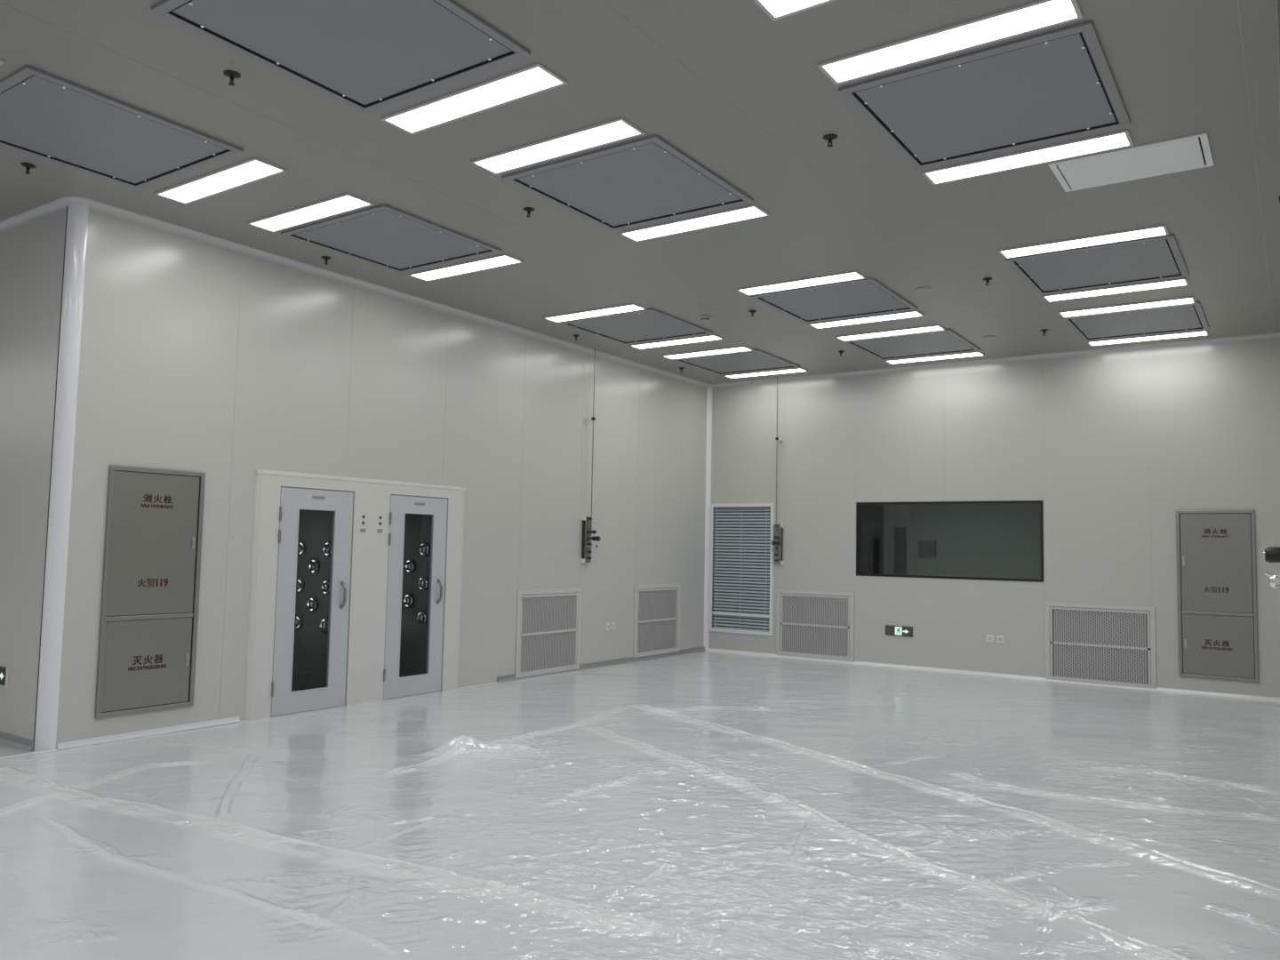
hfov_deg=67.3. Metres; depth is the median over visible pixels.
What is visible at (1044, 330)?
sprinkler
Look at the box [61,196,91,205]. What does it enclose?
trim
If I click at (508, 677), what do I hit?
baseboard
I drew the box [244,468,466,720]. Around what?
door surround
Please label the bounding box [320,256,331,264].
sprinkler
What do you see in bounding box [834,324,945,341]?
recessed light
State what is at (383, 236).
filter
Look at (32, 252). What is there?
wall
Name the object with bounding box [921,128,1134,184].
recessed light
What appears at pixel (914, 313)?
recessed light
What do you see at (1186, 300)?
recessed light
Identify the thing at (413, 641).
window
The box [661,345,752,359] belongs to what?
recessed light
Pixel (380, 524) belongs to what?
indicator light
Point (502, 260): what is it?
recessed light
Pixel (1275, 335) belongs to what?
trim
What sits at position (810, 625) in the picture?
air vent
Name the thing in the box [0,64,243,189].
filter
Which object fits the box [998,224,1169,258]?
recessed light
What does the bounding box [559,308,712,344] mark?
filter
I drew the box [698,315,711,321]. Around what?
smoke detector
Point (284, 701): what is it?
door
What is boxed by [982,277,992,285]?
sprinkler
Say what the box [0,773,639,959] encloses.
film
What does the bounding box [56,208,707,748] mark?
wall
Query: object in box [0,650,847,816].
film
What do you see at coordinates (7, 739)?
baseboard
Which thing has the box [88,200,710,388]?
trim
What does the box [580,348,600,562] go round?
conduit
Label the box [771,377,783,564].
cable
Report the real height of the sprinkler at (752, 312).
0.064 m
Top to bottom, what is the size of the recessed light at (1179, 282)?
0.012 m
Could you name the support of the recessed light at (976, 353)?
in the ceiling
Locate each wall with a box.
[0,208,66,740]
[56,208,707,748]
[708,337,1279,697]
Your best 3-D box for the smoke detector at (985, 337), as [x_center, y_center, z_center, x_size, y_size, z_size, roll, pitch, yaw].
[4.199,-1.707,11.546,0.150,0.021,0.150,-2,-5,34]
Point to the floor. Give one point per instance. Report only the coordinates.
(5, 750)
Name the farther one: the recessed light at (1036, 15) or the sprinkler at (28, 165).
the sprinkler at (28, 165)
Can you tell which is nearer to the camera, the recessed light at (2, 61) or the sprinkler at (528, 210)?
the recessed light at (2, 61)
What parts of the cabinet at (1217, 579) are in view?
door, door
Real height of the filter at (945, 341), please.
0.020 m
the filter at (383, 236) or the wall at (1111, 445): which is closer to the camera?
the filter at (383, 236)
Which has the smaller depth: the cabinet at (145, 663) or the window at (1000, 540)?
the cabinet at (145, 663)
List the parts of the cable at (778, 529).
plate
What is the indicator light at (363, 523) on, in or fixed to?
attached to the door surround
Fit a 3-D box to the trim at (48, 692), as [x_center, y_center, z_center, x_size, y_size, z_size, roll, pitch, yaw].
[-4.400,-0.075,7.314,0.104,4.200,0.104,-2,-5,34]
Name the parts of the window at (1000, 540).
panel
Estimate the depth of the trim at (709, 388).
15.17 m
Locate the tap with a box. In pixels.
[1264,571,1279,588]
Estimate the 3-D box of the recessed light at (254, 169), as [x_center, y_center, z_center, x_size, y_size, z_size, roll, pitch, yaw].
[-3.074,-2.170,7.003,1.268,0.012,0.256,-2,-5,34]
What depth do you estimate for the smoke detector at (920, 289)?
9.46 m
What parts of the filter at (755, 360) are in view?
filter plate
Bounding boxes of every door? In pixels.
[270,486,354,717]
[383,494,447,699]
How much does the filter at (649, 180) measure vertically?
0.020 m
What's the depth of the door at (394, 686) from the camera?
10.11 m
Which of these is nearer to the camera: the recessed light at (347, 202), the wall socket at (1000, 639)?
the recessed light at (347, 202)
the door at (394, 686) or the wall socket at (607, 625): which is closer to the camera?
the door at (394, 686)
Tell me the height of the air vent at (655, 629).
1.010 m
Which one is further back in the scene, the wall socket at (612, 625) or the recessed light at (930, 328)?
the wall socket at (612, 625)
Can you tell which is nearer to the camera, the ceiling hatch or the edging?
the ceiling hatch
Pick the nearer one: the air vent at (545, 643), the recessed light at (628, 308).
the recessed light at (628, 308)
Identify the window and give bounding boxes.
[291,509,333,691]
[399,513,431,677]
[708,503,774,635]
[856,500,1043,582]
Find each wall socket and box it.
[605,623,609,630]
[610,622,615,630]
[986,634,993,642]
[996,635,1004,643]
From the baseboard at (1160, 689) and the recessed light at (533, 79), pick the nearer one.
the recessed light at (533, 79)
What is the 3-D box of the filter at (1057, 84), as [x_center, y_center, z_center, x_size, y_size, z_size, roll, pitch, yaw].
[2.029,-2.165,5.582,1.310,0.020,1.325,-2,-5,34]
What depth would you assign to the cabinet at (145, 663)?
7.79 m
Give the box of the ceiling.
[0,0,1279,383]
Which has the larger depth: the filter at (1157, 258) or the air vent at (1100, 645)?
the air vent at (1100, 645)
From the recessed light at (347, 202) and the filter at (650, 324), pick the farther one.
the filter at (650, 324)
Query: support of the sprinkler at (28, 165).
attached to the ceiling
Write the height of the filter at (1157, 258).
0.020 m
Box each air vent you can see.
[515,588,581,678]
[632,583,680,657]
[776,589,854,661]
[1044,601,1156,688]
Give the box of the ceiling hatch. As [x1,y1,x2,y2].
[1048,132,1214,191]
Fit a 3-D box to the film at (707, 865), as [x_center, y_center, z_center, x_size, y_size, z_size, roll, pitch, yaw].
[-0.327,1.835,4.456,3.755,0.142,7.324,3,-5,-29]
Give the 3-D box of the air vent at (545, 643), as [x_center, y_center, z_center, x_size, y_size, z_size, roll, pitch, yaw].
[-1.145,1.878,11.948,0.074,1.035,1.230,-2,-5,34]
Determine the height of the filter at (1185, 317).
0.020 m
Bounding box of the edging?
[56,716,240,749]
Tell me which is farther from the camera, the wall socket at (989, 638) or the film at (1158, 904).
the wall socket at (989, 638)
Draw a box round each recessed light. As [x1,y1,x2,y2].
[0,58,5,65]
[153,157,287,204]
[246,192,374,231]
[380,62,567,135]
[408,253,524,281]
[470,116,645,175]
[542,303,647,322]
[618,204,770,241]
[628,334,724,349]
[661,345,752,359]
[723,368,808,378]
[736,270,866,295]
[752,0,837,21]
[808,310,925,328]
[816,0,1083,85]
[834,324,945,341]
[884,351,985,364]
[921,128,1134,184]
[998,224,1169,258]
[1041,277,1189,302]
[1057,296,1196,317]
[1087,329,1209,345]
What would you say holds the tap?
on the panel at (1271, 554)
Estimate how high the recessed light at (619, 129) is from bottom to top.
0.012 m
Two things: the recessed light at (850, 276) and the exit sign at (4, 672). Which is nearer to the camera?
the exit sign at (4, 672)
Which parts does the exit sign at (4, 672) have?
plate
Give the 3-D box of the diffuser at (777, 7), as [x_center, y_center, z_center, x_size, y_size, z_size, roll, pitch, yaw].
[1.105,-2.277,4.249,1.224,0.001,0.212,-2,-5,34]
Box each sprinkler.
[20,162,35,174]
[223,70,240,86]
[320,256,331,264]
[522,207,535,217]
[748,310,756,317]
[823,134,837,147]
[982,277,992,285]
[1040,328,1047,335]
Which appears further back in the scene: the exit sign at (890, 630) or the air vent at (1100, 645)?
the exit sign at (890, 630)
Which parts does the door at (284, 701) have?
name plate, handle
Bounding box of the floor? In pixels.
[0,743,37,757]
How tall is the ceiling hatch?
0.016 m
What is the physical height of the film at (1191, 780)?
0.046 m
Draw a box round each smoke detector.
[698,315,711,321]
[915,287,931,291]
[983,336,995,339]
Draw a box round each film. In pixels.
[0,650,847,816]
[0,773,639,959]
[179,725,1175,959]
[576,707,1279,959]
[650,663,1279,893]
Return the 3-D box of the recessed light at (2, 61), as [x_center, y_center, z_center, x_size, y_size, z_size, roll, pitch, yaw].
[-4.084,-2.293,5.530,1.268,0.012,0.256,-2,-5,34]
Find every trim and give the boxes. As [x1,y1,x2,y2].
[0,198,68,231]
[33,203,88,751]
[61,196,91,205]
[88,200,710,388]
[703,386,711,648]
[709,332,1279,388]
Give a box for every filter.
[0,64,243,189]
[150,0,530,113]
[280,204,502,272]
[501,134,753,231]
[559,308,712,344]
[672,348,799,375]
[749,277,917,323]
[838,20,1130,169]
[842,328,980,359]
[1004,233,1189,295]
[1061,301,1209,341]
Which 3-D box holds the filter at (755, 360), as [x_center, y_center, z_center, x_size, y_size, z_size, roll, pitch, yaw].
[1.353,-1.634,13.397,1.310,0.020,1.325,-2,-5,34]
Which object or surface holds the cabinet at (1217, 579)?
attached to the wall at (1111, 445)
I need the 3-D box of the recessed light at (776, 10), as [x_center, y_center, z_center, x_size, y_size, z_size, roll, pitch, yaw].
[1.105,-2.280,4.249,1.268,0.012,0.256,-2,-5,34]
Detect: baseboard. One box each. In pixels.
[0,731,34,751]
[496,646,705,682]
[705,648,1279,702]
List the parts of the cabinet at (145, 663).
door, door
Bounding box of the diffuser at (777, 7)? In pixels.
[759,0,826,16]
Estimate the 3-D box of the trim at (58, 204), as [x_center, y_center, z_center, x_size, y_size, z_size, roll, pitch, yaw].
[-15.546,-1.835,15.013,26.900,0.055,0.055,-2,-5,34]
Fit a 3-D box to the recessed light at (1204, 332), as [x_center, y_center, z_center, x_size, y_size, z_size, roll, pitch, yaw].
[6.025,-1.684,11.424,1.268,0.012,0.256,-2,-5,34]
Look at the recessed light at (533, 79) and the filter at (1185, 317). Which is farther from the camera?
the filter at (1185, 317)
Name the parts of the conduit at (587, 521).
plate, knob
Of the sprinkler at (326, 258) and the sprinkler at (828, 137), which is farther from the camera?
the sprinkler at (326, 258)
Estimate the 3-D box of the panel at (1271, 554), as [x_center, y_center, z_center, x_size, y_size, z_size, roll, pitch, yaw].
[2.466,-0.856,3.658,0.200,2.881,0.152,-2,-5,34]
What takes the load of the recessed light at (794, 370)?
in the ceiling
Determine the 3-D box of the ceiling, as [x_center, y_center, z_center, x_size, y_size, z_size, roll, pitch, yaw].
[-10.580,-2.092,10.678,40.000,0.050,21.060,-2,-5,34]
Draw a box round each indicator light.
[360,515,365,532]
[376,516,382,532]
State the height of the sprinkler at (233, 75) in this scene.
0.064 m
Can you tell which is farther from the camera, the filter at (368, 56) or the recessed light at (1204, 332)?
the recessed light at (1204, 332)
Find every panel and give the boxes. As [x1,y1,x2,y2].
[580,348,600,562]
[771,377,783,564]
[1264,0,1279,588]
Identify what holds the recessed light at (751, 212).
in the ceiling
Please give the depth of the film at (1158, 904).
5.19 m
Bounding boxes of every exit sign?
[0,666,9,687]
[885,624,912,637]
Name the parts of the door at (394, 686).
handle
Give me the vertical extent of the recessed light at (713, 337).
0.012 m
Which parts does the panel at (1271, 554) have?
knob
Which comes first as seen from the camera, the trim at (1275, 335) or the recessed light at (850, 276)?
the recessed light at (850, 276)

